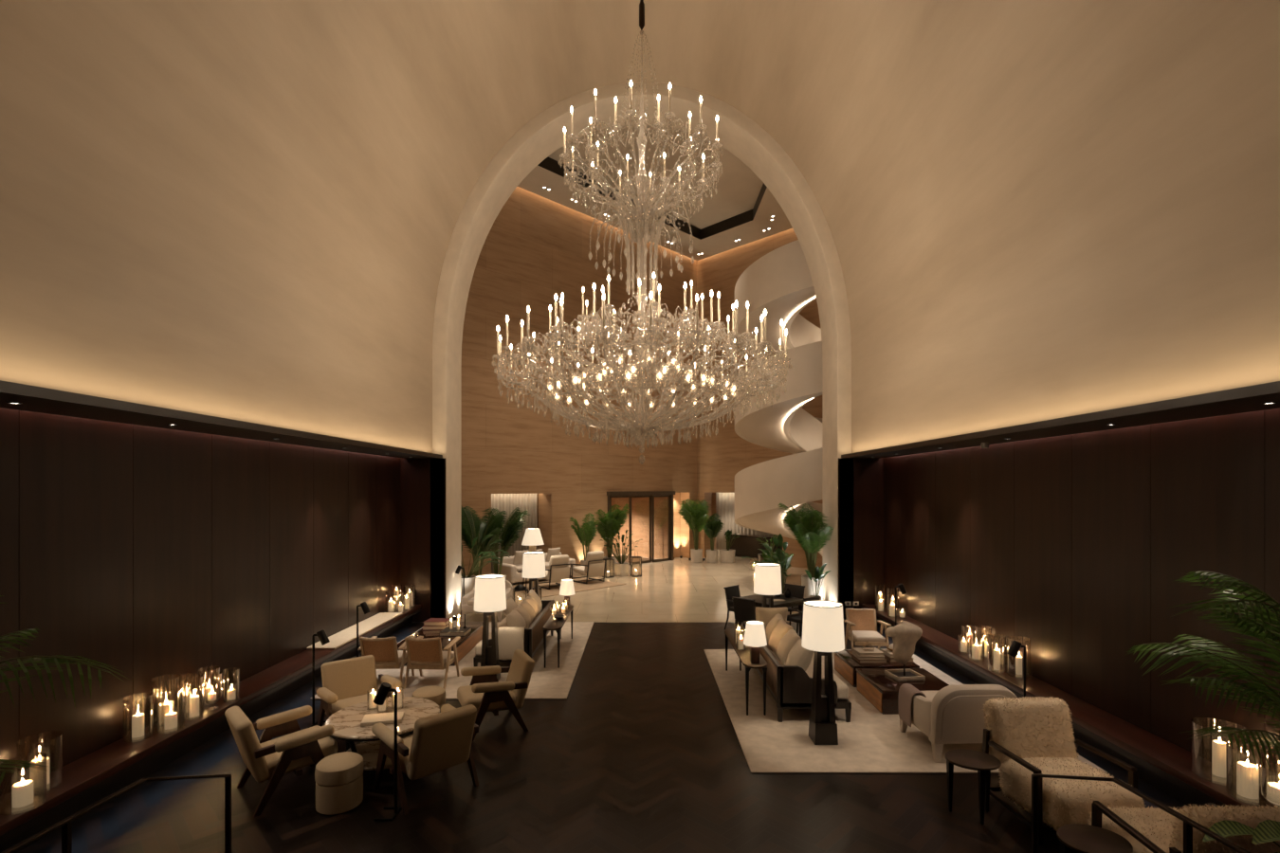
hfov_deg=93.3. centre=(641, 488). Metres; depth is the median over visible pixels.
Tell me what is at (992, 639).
glass cylinder
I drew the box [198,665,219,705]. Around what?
glass cylinder
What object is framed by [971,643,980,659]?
pillar candle
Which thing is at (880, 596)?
pillar candle
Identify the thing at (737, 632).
glass cylinder
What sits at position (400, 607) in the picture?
pillar candle
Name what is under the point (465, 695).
seat cushion
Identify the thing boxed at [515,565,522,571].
seat cushion
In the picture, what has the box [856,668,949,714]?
coffee table
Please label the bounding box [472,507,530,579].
potted palm
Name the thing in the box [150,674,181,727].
glass cylinder
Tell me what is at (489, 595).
lamp
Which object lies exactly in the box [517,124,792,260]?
ceiling
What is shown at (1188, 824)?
handrail
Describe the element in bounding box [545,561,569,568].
seat cushion
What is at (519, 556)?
cushion
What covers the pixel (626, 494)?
door
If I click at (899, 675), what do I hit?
tray
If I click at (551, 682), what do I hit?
area rug
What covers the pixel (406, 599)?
pillar candle
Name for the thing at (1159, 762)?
wall ledge
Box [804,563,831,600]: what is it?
leafy plant
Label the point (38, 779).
pillar candle
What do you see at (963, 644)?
pillar candle
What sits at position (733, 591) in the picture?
dining chair
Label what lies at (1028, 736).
armchair
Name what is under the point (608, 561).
planter
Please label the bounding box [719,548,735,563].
planter
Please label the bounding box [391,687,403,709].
glass cylinder
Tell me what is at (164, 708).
pillar candle
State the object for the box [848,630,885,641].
seat cushion
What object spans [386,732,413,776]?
seat cushion
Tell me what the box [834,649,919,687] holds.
coffee table
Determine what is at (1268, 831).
leafy plant
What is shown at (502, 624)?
seat cushion
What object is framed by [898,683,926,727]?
throw blanket
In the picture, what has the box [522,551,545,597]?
lamp
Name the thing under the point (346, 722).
marble table
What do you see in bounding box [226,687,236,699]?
pillar candle
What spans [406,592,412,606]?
pillar candle
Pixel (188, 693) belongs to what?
pillar candle
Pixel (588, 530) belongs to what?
potted palm
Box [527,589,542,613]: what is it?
cushion
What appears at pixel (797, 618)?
dining chair
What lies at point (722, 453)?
wall
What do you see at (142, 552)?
wall
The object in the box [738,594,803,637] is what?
dining table
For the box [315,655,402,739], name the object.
lounge armchair
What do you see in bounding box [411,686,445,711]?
pouf
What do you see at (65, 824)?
handrail
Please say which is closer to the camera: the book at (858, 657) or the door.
the book at (858, 657)
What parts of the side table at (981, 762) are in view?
leg, leg, leg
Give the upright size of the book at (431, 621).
0.075 m
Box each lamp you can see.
[308,629,329,728]
[356,602,370,658]
[373,682,402,821]
[455,566,464,619]
[474,574,506,680]
[521,528,544,592]
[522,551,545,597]
[559,579,575,607]
[743,621,767,663]
[753,563,781,607]
[801,600,844,745]
[895,584,906,625]
[1006,640,1025,697]
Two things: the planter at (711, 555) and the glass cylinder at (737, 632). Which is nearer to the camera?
the glass cylinder at (737, 632)
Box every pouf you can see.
[314,751,364,815]
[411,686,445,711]
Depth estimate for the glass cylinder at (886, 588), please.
12.65 m
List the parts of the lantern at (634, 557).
pane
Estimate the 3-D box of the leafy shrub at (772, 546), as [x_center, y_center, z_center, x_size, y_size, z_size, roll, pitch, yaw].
[4.895,2.351,23.002,1.180,1.297,0.954,0,0,-33]
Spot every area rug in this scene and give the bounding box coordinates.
[310,621,593,699]
[511,575,625,597]
[703,649,1107,773]
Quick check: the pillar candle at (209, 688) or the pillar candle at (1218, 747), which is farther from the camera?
the pillar candle at (209, 688)
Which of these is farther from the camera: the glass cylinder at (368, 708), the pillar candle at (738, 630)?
the pillar candle at (738, 630)
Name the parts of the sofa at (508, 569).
armrest, backrest, seat, armrest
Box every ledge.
[0,380,442,458]
[0,604,421,852]
[841,381,1279,458]
[861,604,1277,807]
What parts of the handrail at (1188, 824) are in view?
post, post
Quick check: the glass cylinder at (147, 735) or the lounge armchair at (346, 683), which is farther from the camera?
the lounge armchair at (346, 683)
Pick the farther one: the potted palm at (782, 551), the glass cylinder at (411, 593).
the potted palm at (782, 551)
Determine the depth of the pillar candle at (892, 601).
12.58 m
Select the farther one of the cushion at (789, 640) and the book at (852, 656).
the book at (852, 656)
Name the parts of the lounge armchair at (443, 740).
armrest, leg frame, backrest, armrest, leg frame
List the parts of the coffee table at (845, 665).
panel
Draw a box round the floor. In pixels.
[17,548,1187,852]
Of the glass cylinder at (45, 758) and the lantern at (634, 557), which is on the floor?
the lantern at (634, 557)
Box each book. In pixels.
[360,712,404,727]
[421,624,448,630]
[423,618,452,625]
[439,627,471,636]
[851,647,884,656]
[851,651,884,659]
[851,654,886,663]
[880,648,912,658]
[883,654,914,662]
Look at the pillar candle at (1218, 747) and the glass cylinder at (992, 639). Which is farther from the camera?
the glass cylinder at (992, 639)
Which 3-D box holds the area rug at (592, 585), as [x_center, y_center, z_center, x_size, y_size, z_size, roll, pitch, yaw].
[-2.750,2.991,18.900,3.200,0.018,3.200,0,0,-45]
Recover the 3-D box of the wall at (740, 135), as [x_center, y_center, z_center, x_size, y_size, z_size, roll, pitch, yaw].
[0.000,-3.750,14.110,30.000,13.500,1.100,0,0,0]
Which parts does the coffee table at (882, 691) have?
panel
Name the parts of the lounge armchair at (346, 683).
leg frame, armrest, backrest, armrest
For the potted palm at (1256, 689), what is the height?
2.413 m
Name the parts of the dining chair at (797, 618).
seat, backrest, rail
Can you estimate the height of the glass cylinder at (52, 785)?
0.430 m
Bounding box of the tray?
[884,669,925,682]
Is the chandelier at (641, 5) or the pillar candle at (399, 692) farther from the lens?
the chandelier at (641, 5)
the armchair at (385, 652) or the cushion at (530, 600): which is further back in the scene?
the cushion at (530, 600)
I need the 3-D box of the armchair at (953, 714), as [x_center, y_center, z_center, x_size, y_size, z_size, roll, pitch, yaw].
[3.631,2.562,6.989,0.940,0.839,0.982,0,0,-2]
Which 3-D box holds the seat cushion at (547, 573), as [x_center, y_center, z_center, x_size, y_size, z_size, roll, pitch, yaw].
[-2.731,2.622,18.339,0.620,0.231,0.682,0,0,-38]
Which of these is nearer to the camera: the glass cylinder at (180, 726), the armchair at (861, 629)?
the glass cylinder at (180, 726)
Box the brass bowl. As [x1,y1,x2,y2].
[886,643,893,651]
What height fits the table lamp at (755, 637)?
0.530 m
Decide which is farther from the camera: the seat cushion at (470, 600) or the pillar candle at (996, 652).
the seat cushion at (470, 600)
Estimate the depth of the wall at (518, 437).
21.79 m
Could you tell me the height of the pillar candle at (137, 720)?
0.262 m
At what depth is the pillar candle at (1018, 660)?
8.37 m
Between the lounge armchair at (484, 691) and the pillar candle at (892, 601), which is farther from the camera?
the pillar candle at (892, 601)
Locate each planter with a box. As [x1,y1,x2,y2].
[603,556,616,573]
[614,562,629,576]
[690,548,702,563]
[706,549,718,563]
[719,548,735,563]
[801,574,824,600]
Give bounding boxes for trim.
[537,156,767,239]
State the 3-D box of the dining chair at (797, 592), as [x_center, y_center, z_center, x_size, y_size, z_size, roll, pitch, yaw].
[3.148,2.550,13.008,0.584,0.907,0.548,0,0,-44]
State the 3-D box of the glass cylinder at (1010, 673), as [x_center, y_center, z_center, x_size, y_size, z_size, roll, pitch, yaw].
[5.240,2.340,8.400,0.284,0.520,0.284,0,0,0]
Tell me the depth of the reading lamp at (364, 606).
9.45 m
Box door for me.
[606,491,675,566]
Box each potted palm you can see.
[0,595,128,785]
[461,506,509,575]
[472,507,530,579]
[569,512,597,575]
[592,503,630,573]
[677,498,710,563]
[702,513,724,563]
[761,549,793,573]
[779,503,833,600]
[1125,570,1279,770]
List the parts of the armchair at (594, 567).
backrest, panel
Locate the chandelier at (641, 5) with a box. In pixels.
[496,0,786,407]
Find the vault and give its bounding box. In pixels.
[0,0,1279,453]
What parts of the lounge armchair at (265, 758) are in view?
backrest, leg frame, armrest, leg frame, cross rail, armrest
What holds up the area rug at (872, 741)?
on the floor
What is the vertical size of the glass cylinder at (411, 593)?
0.360 m
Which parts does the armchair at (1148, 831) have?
seat, arm frame, backrest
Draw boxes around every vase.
[201,672,222,711]
[784,588,791,598]
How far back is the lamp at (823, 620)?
7.05 m
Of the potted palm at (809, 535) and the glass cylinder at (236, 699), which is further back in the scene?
the potted palm at (809, 535)
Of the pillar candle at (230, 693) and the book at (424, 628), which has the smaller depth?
the pillar candle at (230, 693)
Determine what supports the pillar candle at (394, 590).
in the glass cylinder
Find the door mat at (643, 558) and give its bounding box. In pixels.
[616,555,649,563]
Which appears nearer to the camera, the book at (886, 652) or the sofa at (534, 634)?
the book at (886, 652)
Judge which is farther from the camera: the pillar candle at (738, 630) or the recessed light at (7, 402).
the pillar candle at (738, 630)
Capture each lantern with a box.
[512,582,528,602]
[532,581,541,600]
[602,553,614,578]
[630,551,641,577]
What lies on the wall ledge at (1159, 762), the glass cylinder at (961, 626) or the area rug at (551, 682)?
the glass cylinder at (961, 626)
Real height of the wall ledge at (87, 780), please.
0.399 m
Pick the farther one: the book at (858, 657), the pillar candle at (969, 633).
the pillar candle at (969, 633)
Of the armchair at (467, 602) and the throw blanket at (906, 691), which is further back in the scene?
the armchair at (467, 602)
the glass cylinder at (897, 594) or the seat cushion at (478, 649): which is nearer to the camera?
the seat cushion at (478, 649)
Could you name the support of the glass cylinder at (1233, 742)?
on the wall ledge at (1159, 762)
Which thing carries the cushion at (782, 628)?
on the sofa at (791, 686)
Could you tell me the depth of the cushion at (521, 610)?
10.46 m
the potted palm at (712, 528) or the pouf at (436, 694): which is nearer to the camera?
the pouf at (436, 694)
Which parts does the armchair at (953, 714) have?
leg, seat, armrest, leg, backrest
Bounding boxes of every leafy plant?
[461,534,509,600]
[741,533,792,615]
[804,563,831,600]
[1202,820,1279,852]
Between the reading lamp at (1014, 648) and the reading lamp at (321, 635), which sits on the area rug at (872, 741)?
the reading lamp at (1014, 648)
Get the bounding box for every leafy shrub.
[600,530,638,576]
[719,530,739,563]
[755,534,778,553]
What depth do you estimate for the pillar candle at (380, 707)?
6.63 m
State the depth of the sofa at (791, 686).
7.69 m
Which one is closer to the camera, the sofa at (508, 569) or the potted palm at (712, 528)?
the sofa at (508, 569)
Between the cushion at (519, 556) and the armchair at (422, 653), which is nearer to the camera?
the armchair at (422, 653)
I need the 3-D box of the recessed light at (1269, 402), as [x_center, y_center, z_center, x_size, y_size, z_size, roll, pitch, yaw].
[4.930,-0.672,4.750,0.090,0.008,0.090,0,0,0]
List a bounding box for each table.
[324,696,440,770]
[397,621,483,666]
[517,569,527,586]
[542,604,573,668]
[724,628,767,715]
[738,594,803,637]
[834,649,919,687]
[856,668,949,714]
[944,749,1001,824]
[1056,823,1133,852]
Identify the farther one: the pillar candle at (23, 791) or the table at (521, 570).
the table at (521, 570)
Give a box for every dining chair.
[723,585,757,629]
[731,596,755,628]
[784,584,804,625]
[786,596,821,634]
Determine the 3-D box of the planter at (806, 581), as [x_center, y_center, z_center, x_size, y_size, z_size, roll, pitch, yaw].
[4.060,2.540,14.350,0.540,0.920,0.540,0,0,0]
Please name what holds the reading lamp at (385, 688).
on the floor
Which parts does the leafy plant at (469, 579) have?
planter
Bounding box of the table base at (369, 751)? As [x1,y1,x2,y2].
[347,740,392,770]
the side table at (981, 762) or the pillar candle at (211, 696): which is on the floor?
the side table at (981, 762)
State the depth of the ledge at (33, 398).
5.98 m
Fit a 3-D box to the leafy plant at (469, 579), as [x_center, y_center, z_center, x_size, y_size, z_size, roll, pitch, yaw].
[-4.407,1.979,15.137,2.161,2.042,0.795,0,0,0]
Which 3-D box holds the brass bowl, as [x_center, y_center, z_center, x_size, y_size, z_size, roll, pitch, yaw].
[3.960,2.478,9.440,0.270,0.120,0.270,0,0,0]
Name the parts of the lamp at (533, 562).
lamp shade, post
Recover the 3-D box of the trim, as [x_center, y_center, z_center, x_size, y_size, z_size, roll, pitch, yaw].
[0.246,-10.170,18.184,5.260,0.580,11.180,0,0,45]
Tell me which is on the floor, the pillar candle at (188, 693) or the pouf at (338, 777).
the pouf at (338, 777)
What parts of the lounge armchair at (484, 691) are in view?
armrest, leg frame, armrest, cross rail, leg frame, backrest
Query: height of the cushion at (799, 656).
0.416 m
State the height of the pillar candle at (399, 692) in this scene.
0.207 m
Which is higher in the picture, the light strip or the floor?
the light strip
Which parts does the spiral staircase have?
balustrade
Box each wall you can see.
[0,407,400,797]
[24,82,1228,622]
[160,186,696,575]
[696,228,1279,568]
[883,408,1279,788]
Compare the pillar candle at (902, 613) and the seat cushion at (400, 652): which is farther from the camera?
the pillar candle at (902, 613)
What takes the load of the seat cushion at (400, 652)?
on the armchair at (385, 652)
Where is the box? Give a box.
[860,643,874,651]
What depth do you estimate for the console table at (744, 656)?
8.10 m
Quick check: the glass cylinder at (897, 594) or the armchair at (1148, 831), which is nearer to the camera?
the armchair at (1148, 831)
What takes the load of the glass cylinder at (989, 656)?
on the wall ledge at (1159, 762)
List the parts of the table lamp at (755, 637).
lamp shade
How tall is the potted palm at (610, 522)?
2.465 m
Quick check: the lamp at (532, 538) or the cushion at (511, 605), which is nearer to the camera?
the cushion at (511, 605)
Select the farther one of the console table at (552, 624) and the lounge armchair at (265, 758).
the console table at (552, 624)
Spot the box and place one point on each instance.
(869, 645)
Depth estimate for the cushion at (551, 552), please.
20.07 m
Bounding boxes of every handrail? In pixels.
[0,773,231,852]
[1031,773,1250,852]
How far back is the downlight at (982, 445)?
8.86 m
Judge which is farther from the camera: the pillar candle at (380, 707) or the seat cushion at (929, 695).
the seat cushion at (929, 695)
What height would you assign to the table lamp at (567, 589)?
0.530 m
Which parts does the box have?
lid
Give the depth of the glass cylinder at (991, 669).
8.59 m
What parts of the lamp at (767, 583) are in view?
post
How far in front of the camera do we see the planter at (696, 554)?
24.50 m
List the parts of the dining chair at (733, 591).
leg, backrest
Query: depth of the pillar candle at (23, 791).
4.90 m
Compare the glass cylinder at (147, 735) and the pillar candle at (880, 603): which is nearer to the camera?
the glass cylinder at (147, 735)
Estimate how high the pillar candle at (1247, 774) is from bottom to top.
0.302 m
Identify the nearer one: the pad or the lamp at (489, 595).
the lamp at (489, 595)
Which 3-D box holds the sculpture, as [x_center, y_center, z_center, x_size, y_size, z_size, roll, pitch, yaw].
[3.682,2.266,8.518,0.494,0.790,0.360,0,0,-8]
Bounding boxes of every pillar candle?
[12,779,33,807]
[29,755,49,788]
[131,712,144,738]
[158,699,174,723]
[164,710,177,730]
[182,690,191,713]
[189,694,199,717]
[204,683,213,701]
[207,690,216,701]
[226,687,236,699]
[369,689,377,708]
[378,700,385,711]
[388,599,394,612]
[393,688,402,707]
[394,589,399,609]
[398,603,402,612]
[403,597,409,609]
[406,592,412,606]
[735,627,740,642]
[738,636,743,649]
[877,593,882,602]
[877,601,883,610]
[889,604,895,616]
[890,598,895,604]
[899,610,905,617]
[960,639,967,652]
[966,631,972,649]
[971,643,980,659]
[980,640,987,656]
[993,647,1000,670]
[1000,653,1004,664]
[1015,654,1022,675]
[1211,737,1226,777]
[1236,760,1259,799]
[1266,782,1279,805]
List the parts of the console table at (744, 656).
leg, leg, leg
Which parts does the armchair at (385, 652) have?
panel, frame, seat frame, leg, armrest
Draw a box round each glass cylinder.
[0,752,46,815]
[16,731,62,792]
[122,692,153,743]
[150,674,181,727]
[156,694,185,733]
[175,673,198,716]
[184,675,203,720]
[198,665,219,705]
[222,667,239,702]
[366,689,378,711]
[376,696,387,713]
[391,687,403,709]
[402,592,411,610]
[736,632,745,651]
[874,585,885,609]
[876,594,885,612]
[886,587,898,613]
[887,594,897,618]
[961,625,977,652]
[968,637,984,661]
[979,627,991,658]
[987,634,1005,673]
[991,639,1006,666]
[1006,636,1030,678]
[1190,717,1249,785]
[1225,742,1269,804]
[1261,763,1278,806]
[1274,748,1275,782]
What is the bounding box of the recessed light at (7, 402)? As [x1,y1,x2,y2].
[6,402,22,404]
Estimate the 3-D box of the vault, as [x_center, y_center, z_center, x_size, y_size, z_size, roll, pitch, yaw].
[0.000,-5.029,5.280,9.682,8.547,16.560,0,0,0]
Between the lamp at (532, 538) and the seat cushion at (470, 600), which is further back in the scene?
the lamp at (532, 538)
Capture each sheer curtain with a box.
[491,493,537,574]
[715,493,775,549]
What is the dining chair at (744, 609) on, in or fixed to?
on the floor
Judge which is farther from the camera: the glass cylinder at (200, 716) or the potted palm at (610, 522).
the potted palm at (610, 522)
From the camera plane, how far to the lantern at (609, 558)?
20.45 m
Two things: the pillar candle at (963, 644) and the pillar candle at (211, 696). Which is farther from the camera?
the pillar candle at (963, 644)
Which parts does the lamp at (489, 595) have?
post, lamp shade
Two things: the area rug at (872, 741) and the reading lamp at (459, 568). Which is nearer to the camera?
the area rug at (872, 741)
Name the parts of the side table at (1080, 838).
leg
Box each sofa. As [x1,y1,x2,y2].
[473,600,554,666]
[497,551,575,585]
[743,621,851,722]
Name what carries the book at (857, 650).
on the book at (858, 657)
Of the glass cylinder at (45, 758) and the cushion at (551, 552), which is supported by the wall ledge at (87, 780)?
the glass cylinder at (45, 758)
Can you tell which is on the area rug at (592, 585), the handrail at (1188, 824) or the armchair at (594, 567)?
the armchair at (594, 567)
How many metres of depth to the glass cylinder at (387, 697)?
6.65 m
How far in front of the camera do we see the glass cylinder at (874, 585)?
13.13 m
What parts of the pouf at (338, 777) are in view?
seat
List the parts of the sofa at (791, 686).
frame, panel, leg, rail, panel, leg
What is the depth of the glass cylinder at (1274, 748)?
4.98 m
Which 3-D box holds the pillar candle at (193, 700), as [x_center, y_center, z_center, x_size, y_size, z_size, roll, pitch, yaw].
[-5.080,2.448,6.860,0.092,0.262,0.091,0,0,0]
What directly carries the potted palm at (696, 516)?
on the floor
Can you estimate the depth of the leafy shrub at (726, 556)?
24.38 m
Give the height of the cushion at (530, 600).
0.398 m
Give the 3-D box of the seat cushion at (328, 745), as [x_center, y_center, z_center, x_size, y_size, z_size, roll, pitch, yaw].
[-3.497,2.640,6.082,0.663,0.229,0.600,0,0,-44]
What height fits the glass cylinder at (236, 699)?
0.380 m
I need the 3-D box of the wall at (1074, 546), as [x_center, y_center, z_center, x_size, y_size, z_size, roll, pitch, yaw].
[5.550,1.160,5.280,0.260,3.700,16.560,0,0,0]
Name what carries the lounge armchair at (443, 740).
on the floor
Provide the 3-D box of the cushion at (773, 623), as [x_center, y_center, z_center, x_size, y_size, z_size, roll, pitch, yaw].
[2.100,2.245,9.560,0.309,0.463,0.444,0,0,8]
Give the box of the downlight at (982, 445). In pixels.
[980,442,988,448]
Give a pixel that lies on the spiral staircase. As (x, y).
(769, 412)
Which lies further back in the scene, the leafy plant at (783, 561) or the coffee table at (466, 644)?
the leafy plant at (783, 561)
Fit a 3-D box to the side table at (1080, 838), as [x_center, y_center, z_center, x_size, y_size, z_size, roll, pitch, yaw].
[3.200,2.741,4.280,0.470,0.518,0.400,0,0,-10]
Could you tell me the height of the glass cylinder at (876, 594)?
0.340 m
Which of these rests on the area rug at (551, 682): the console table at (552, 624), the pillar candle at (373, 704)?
the console table at (552, 624)
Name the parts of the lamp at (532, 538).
post, lamp shade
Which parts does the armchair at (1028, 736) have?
cross rail, arm frame, backrest, cross rail, seat, arm frame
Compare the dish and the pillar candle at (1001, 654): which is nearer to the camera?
the pillar candle at (1001, 654)
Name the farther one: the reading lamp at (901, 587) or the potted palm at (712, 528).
the potted palm at (712, 528)
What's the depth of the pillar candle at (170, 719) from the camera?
6.48 m
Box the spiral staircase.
[734,239,822,555]
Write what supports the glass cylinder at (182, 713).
on the wall ledge at (87, 780)
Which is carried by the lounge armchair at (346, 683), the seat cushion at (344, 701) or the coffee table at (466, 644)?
the seat cushion at (344, 701)
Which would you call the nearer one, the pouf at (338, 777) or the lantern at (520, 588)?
the pouf at (338, 777)
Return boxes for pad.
[306,612,402,649]
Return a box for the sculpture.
[884,621,925,682]
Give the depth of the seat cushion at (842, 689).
7.89 m
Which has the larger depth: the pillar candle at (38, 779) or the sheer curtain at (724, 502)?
the sheer curtain at (724, 502)
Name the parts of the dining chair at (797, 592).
seat, backrest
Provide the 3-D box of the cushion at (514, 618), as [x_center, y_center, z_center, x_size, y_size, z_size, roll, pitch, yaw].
[-2.100,2.265,10.120,0.312,0.398,0.414,0,0,1]
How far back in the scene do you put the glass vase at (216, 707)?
7.13 m
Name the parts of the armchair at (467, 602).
leg, armrest, seat, backrest, leg, armrest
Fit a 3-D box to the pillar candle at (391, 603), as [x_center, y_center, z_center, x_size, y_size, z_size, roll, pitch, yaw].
[-5.260,2.448,12.680,0.110,0.262,0.108,0,0,0]
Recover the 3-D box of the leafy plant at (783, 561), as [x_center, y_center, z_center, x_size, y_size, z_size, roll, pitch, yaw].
[3.049,2.030,14.041,1.116,1.941,1.694,0,0,35]
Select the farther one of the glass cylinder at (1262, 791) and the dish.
the dish
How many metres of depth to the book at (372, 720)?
6.35 m
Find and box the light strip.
[783,297,816,536]
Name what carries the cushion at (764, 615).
on the sofa at (791, 686)
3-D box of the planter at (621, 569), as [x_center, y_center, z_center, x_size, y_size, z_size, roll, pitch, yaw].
[-0.700,2.790,20.900,0.520,0.420,0.520,0,0,0]
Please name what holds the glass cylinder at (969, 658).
on the wall ledge at (1159, 762)
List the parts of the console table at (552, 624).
leg, leg, leg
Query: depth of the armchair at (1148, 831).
3.92 m
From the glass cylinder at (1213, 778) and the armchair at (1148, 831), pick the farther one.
the glass cylinder at (1213, 778)
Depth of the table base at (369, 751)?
6.48 m
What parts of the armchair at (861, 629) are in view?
leg, armrest, leg, frame, panel, seat frame, leg, armrest, leg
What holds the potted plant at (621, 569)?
on the floor
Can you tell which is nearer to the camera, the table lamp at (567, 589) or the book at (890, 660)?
the book at (890, 660)
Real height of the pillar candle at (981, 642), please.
0.262 m
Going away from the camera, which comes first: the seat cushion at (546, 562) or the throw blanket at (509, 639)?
the throw blanket at (509, 639)
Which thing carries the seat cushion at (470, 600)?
on the armchair at (467, 602)
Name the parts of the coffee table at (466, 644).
panel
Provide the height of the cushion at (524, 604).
0.398 m
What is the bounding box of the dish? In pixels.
[552,614,566,620]
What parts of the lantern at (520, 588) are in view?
frame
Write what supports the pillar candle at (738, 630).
in the glass cylinder
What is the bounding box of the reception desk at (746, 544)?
[724,532,782,558]
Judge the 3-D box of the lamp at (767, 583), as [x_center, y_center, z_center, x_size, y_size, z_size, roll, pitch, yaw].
[2.260,2.171,10.860,0.492,1.622,0.492,0,0,34]
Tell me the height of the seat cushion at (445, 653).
0.123 m
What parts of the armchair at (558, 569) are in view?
backrest, panel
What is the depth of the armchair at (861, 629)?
10.88 m
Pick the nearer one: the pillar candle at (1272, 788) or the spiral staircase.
the pillar candle at (1272, 788)
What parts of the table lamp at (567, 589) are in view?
lamp shade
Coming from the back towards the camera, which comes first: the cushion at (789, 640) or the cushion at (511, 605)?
the cushion at (511, 605)
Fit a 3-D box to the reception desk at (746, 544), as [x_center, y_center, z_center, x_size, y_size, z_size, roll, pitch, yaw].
[4.991,2.525,26.606,2.800,0.950,0.800,0,0,45]
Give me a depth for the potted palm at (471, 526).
16.38 m
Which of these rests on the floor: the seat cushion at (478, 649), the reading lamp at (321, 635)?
the reading lamp at (321, 635)
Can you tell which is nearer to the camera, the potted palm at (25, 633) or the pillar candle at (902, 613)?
the potted palm at (25, 633)
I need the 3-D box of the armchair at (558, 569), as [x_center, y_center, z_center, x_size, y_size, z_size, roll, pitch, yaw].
[-2.661,2.475,18.250,0.734,0.993,0.909,0,0,-38]
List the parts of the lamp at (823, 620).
post, lamp shade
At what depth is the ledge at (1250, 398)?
5.99 m
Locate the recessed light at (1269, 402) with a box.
[1261,402,1277,404]
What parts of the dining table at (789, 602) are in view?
leg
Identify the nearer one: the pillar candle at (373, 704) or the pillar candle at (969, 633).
the pillar candle at (373, 704)
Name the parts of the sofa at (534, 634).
panel, rail, panel, frame, panel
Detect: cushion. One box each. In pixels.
[260,725,337,780]
[331,694,369,714]
[375,650,407,664]
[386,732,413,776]
[411,651,454,665]
[457,685,515,712]
[467,597,474,605]
[475,628,498,656]
[497,617,507,628]
[502,598,516,616]
[506,609,526,628]
[512,549,528,565]
[512,604,530,628]
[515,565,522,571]
[517,600,535,623]
[523,596,539,618]
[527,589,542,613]
[542,570,549,580]
[545,548,560,561]
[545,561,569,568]
[572,566,586,575]
[755,607,787,630]
[765,613,784,646]
[768,620,793,657]
[776,629,801,665]
[778,659,848,700]
[785,639,813,671]
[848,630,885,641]
[920,691,938,700]
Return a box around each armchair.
[224,705,337,817]
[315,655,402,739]
[357,636,415,681]
[371,704,478,815]
[403,636,460,689]
[457,649,534,741]
[461,580,512,621]
[538,554,571,589]
[571,550,606,584]
[843,608,891,649]
[899,684,1017,762]
[981,696,1146,845]
[1087,801,1279,852]
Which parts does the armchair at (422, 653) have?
leg, panel, frame, seat frame, leg, armrest, leg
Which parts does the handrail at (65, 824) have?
post, post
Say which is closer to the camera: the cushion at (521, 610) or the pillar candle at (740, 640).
the pillar candle at (740, 640)
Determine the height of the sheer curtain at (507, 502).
2.960 m
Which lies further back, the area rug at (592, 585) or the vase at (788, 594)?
the area rug at (592, 585)
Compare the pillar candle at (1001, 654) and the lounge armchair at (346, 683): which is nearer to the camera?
the lounge armchair at (346, 683)
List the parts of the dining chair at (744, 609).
rail, backrest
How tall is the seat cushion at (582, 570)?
0.231 m
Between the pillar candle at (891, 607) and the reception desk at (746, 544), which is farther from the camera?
the reception desk at (746, 544)
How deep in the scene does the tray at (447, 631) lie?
10.94 m
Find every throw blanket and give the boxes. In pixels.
[497,626,525,659]
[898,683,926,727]

